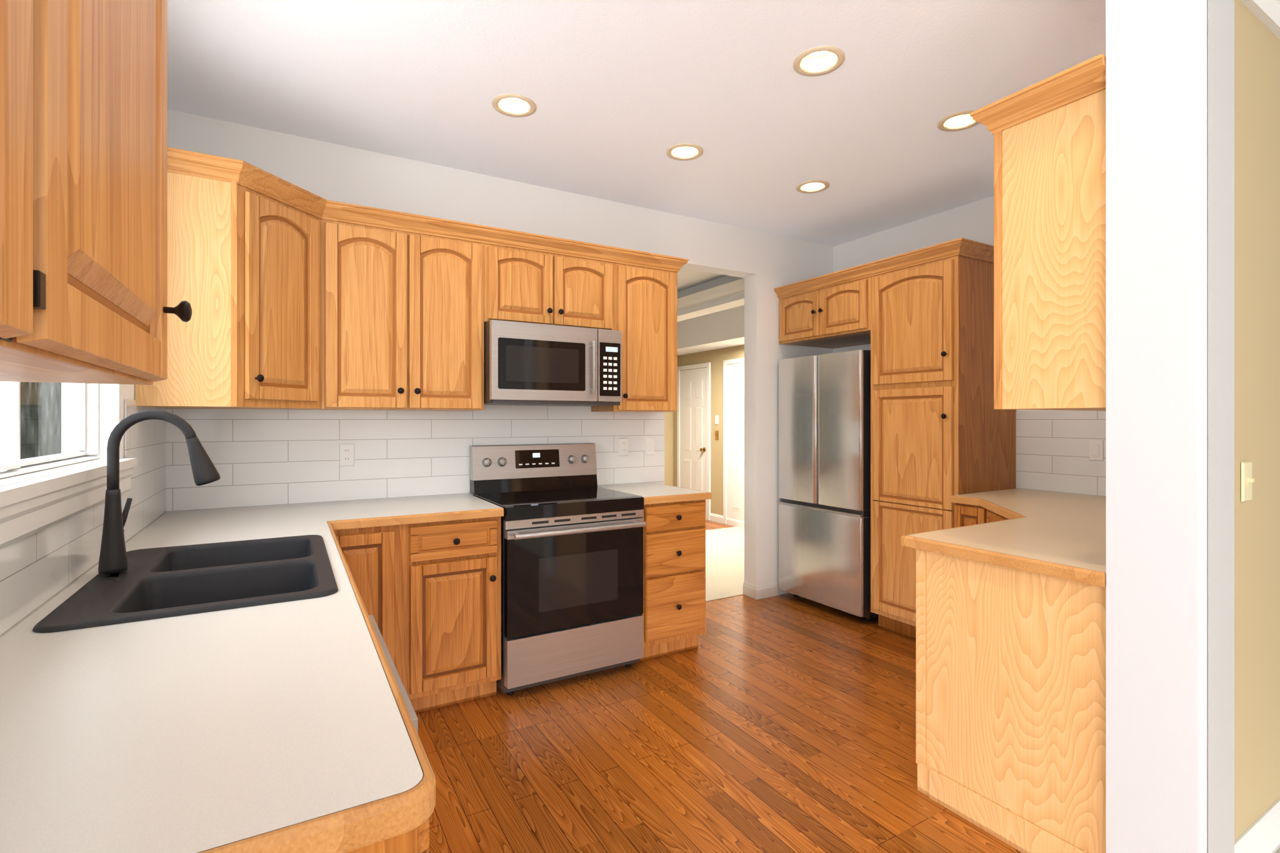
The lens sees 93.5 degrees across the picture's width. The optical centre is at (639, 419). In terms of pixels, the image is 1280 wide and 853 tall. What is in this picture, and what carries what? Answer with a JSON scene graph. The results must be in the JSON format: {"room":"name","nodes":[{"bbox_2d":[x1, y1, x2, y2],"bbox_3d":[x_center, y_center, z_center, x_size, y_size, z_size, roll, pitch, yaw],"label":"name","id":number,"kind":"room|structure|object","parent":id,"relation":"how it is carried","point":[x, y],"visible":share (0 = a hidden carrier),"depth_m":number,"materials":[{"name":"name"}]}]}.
{"room":"kitchen","nodes":[
{"label":"kitchen","id":0,"kind":"room"},
{"bbox_2d":[61,383,134,459],"bbox_3d":[-0.566,-0.036,-0.122,0.140,2.730,6.760,0,0,-30],"label":"window frame","id":1,"kind":"structure","parent":0,"point":[111,397],"depth_m":1.96,"materials":[{"name":"white"}]},
{"bbox_2d":[0,381,136,548],"bbox_3d":[-1.434,-0.395,1.423,0.150,1.273,1.385,0,0,-30],"label":"window","id":2,"kind":"structure","parent":1,"relation":"in","point":[37,494],"depth_m":1.41,"materials":[{"name":"white plastic"}]},
{"bbox_2d":[167,109,833,599],"bbox_3d":[-0.259,-0.036,3.883,4.430,2.730,0.154,0,0,-30],"label":"wall","id":3,"kind":"structure","parent":0,"point":[766,262],"depth_m":3.85,"materials":[{"name":"white paint"}]},
{"bbox_2d":[0,398,1106,638],"bbox_3d":[0.419,0.147,2.583,4.286,0.556,2.798,0,0,-30],"label":"backsplash","id":4,"kind":"structure","parent":0,"point":[260,457],"depth_m":3.06,"materials":[{"name":"white tile"}]},
{"bbox_2d":[339,443,354,466],"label":"outlet","id":5,"kind":"object","parent":4,"relation":"attached to","point":[347,452],"depth_m":3.07,"materials":[{"name":"white plastic"}]},
{"bbox_2d":[618,438,628,456],"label":"outlet","id":6,"kind":"object","parent":4,"relation":"attached to","point":[623,442],"depth_m":3.88,"materials":[{"name":"white plastic"}]},
{"bbox_2d":[645,437,654,454],"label":"light switch","id":7,"kind":"object","parent":4,"relation":"attached to","point":[649,442],"depth_m":3.98,"materials":[{"name":"white plastic"}]},
{"bbox_2d":[1088,439,1103,461],"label":"light switch","id":8,"kind":"object","parent":4,"relation":"attached to","point":[1095,446],"depth_m":3.28,"materials":[{"name":"white plastic"}]},
{"bbox_2d":[167,0,1106,246],"bbox_3d":[2.646,-1.461,1.755,7.700,0.120,6.760,0,0,-30],"label":"ceiling","id":9,"kind":"structure","parent":0,"point":[613,85],"depth_m":2.50,"materials":[{"name":"white paint"}]},
{"bbox_2d":[597,482,711,504],"bbox_3d":[0.055,0.434,3.612,0.451,0.038,0.644,0,0,-30],"label":"countertop","id":10,"kind":"structure","parent":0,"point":[653,494],"depth_m":3.43,"materials":[{"name":"white laminate"}]},
{"bbox_2d":[677,268,726,291],"bbox_3d":[-0.038,-1.346,6.348,7.700,0.050,3.880,0,0,-30],"label":"ceiling","id":11,"kind":"structure","parent":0,"point":[687,279],"depth_m":5.60,"materials":[{"name":"white paint"}]},
{"bbox_2d":[664,275,744,528],"bbox_3d":[-0.038,0.004,6.348,7.700,2.650,3.880,0,0,-30],"label":"wall","id":12,"kind":"structure","parent":0,"point":[710,314],"depth_m":7.60,"materials":[{"name":"beige paint"}]},
{"bbox_2d":[676,357,744,524],"bbox_3d":[0.982,0.283,7.819,0.090,2.092,1.834,0,0,-30],"label":"doors","id":13,"kind":"structure","parent":12,"relation":"in","point":[694,385],"depth_m":7.99,"materials":[{"name":"white wood"}]},
{"bbox_2d":[415,520,1021,852],"bbox_3d":[1.703,1.354,3.369,7.700,0.050,10.500,0,0,-30],"label":"floor","id":14,"kind":"structure","parent":0,"point":[789,726],"depth_m":2.38,"materials":[{"name":"brown wood"}]},
{"bbox_2d":[368,615,418,734],"bbox_3d":[-0.768,0.898,1.045,0.628,0.862,0.594,0,0,-30],"label":"dishwasher","id":15,"kind":"object","parent":14,"relation":"on","point":[413,715],"visible":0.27,"depth_m":1.10,"materials":[{"name":"grey metal"}]},
{"bbox_2d":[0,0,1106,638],"bbox_3d":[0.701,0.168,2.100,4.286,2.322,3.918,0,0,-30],"label":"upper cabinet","id":16,"kind":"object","parent":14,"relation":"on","point":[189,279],"visible":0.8,"depth_m":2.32,"materials":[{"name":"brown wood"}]},
{"bbox_2d":[484,320,621,406],"bbox_3d":[-0.518,-0.295,3.385,0.752,0.424,0.448,0,0,-30],"label":"microwave","id":17,"kind":"object","parent":16,"relation":"attached to","point":[525,364],"visible":1,"depth_m":3.20,"materials":[{"name":"grey metal"}]},
{"bbox_2d":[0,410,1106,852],"bbox_3d":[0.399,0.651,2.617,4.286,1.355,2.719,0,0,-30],"label":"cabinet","id":18,"kind":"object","parent":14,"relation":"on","point":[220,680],"visible":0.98,"depth_m":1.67,"materials":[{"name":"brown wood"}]},
{"bbox_2d":[0,493,503,852],"bbox_3d":[-0.863,0.434,1.877,1.348,0.038,2.714,0,0,-30],"label":"countertop","id":19,"kind":"structure","parent":18,"relation":"on","point":[289,727],"depth_m":0.83,"materials":[{"name":"white laminate"}]},
{"bbox_2d":[32,535,338,633],"bbox_3d":[-1.155,0.511,1.650,0.542,0.215,0.831,0,0,-30],"label":"sink","id":20,"kind":"object","parent":19,"relation":"in","point":[158,584],"depth_m":1.60,"materials":[{"name":"grey stone"}]},
{"bbox_2d":[469,443,646,695],"bbox_3d":[-0.451,0.736,3.268,0.758,1.186,0.718,0,0,-30],"label":"electric range","id":21,"kind":"object","parent":14,"relation":"on","point":[572,547],"visible":0.95,"depth_m":3.05,"materials":[{"name":"silver"}]},
{"bbox_2d":[778,350,878,621],"bbox_3d":[1.491,0.437,4.351,0.615,1.784,0.768,0,0,-30],"label":"refrigerator","id":22,"kind":"object","parent":14,"relation":"on","point":[824,400],"visible":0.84,"depth_m":4.11,"materials":[{"name":"grey metal"}]},
{"bbox_2d":[833,196,1070,411],"bbox_3d":[2.292,-0.036,3.768,0.140,2.730,2.647,0,0,-30],"label":"wall","id":23,"kind":"structure","parent":0,"point":[973,221],"depth_m":4.20,"materials":[{"name":"white paint"}]},
{"bbox_2d":[705,526,1279,852],"bbox_3d":[2.068,1.352,2.743,7.700,0.054,9.050,0,0,-30],"label":"floor","id":24,"kind":"structure","parent":0,"point":[724,547],"depth_m":5.57,"materials":[{"name":"beige"}]},
{"bbox_2d":[1106,0,1279,852],"bbox_3d":[3.538,-0.036,2.800,5.105,2.730,0.281,0,0,-30],"label":"wall","id":25,"kind":"structure","parent":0,"point":[1193,86],"depth_m":1.55,"materials":[{"name":"white paint"}]},
{"bbox_2d":[1241,461,1254,501],"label":"light switch","id":26,"kind":"object","parent":25,"relation":"attached to","point":[1247,480],"depth_m":1.74,"materials":[{"name":"white plastic"}]},
{"label":"outside","id":27,"kind":"structure","parent":0,"visible":0},
{"bbox_2d":[20,381,61,459],"bbox_3d":[-5.593,-0.671,4.260,0.001,6.000,19.000,0,0,-30],"label":"window pane","id":28,"kind":"structure","parent":27,"point":[40,402],"depth_m":7.57,"materials":[{"name":"clear glass"}]}
]}

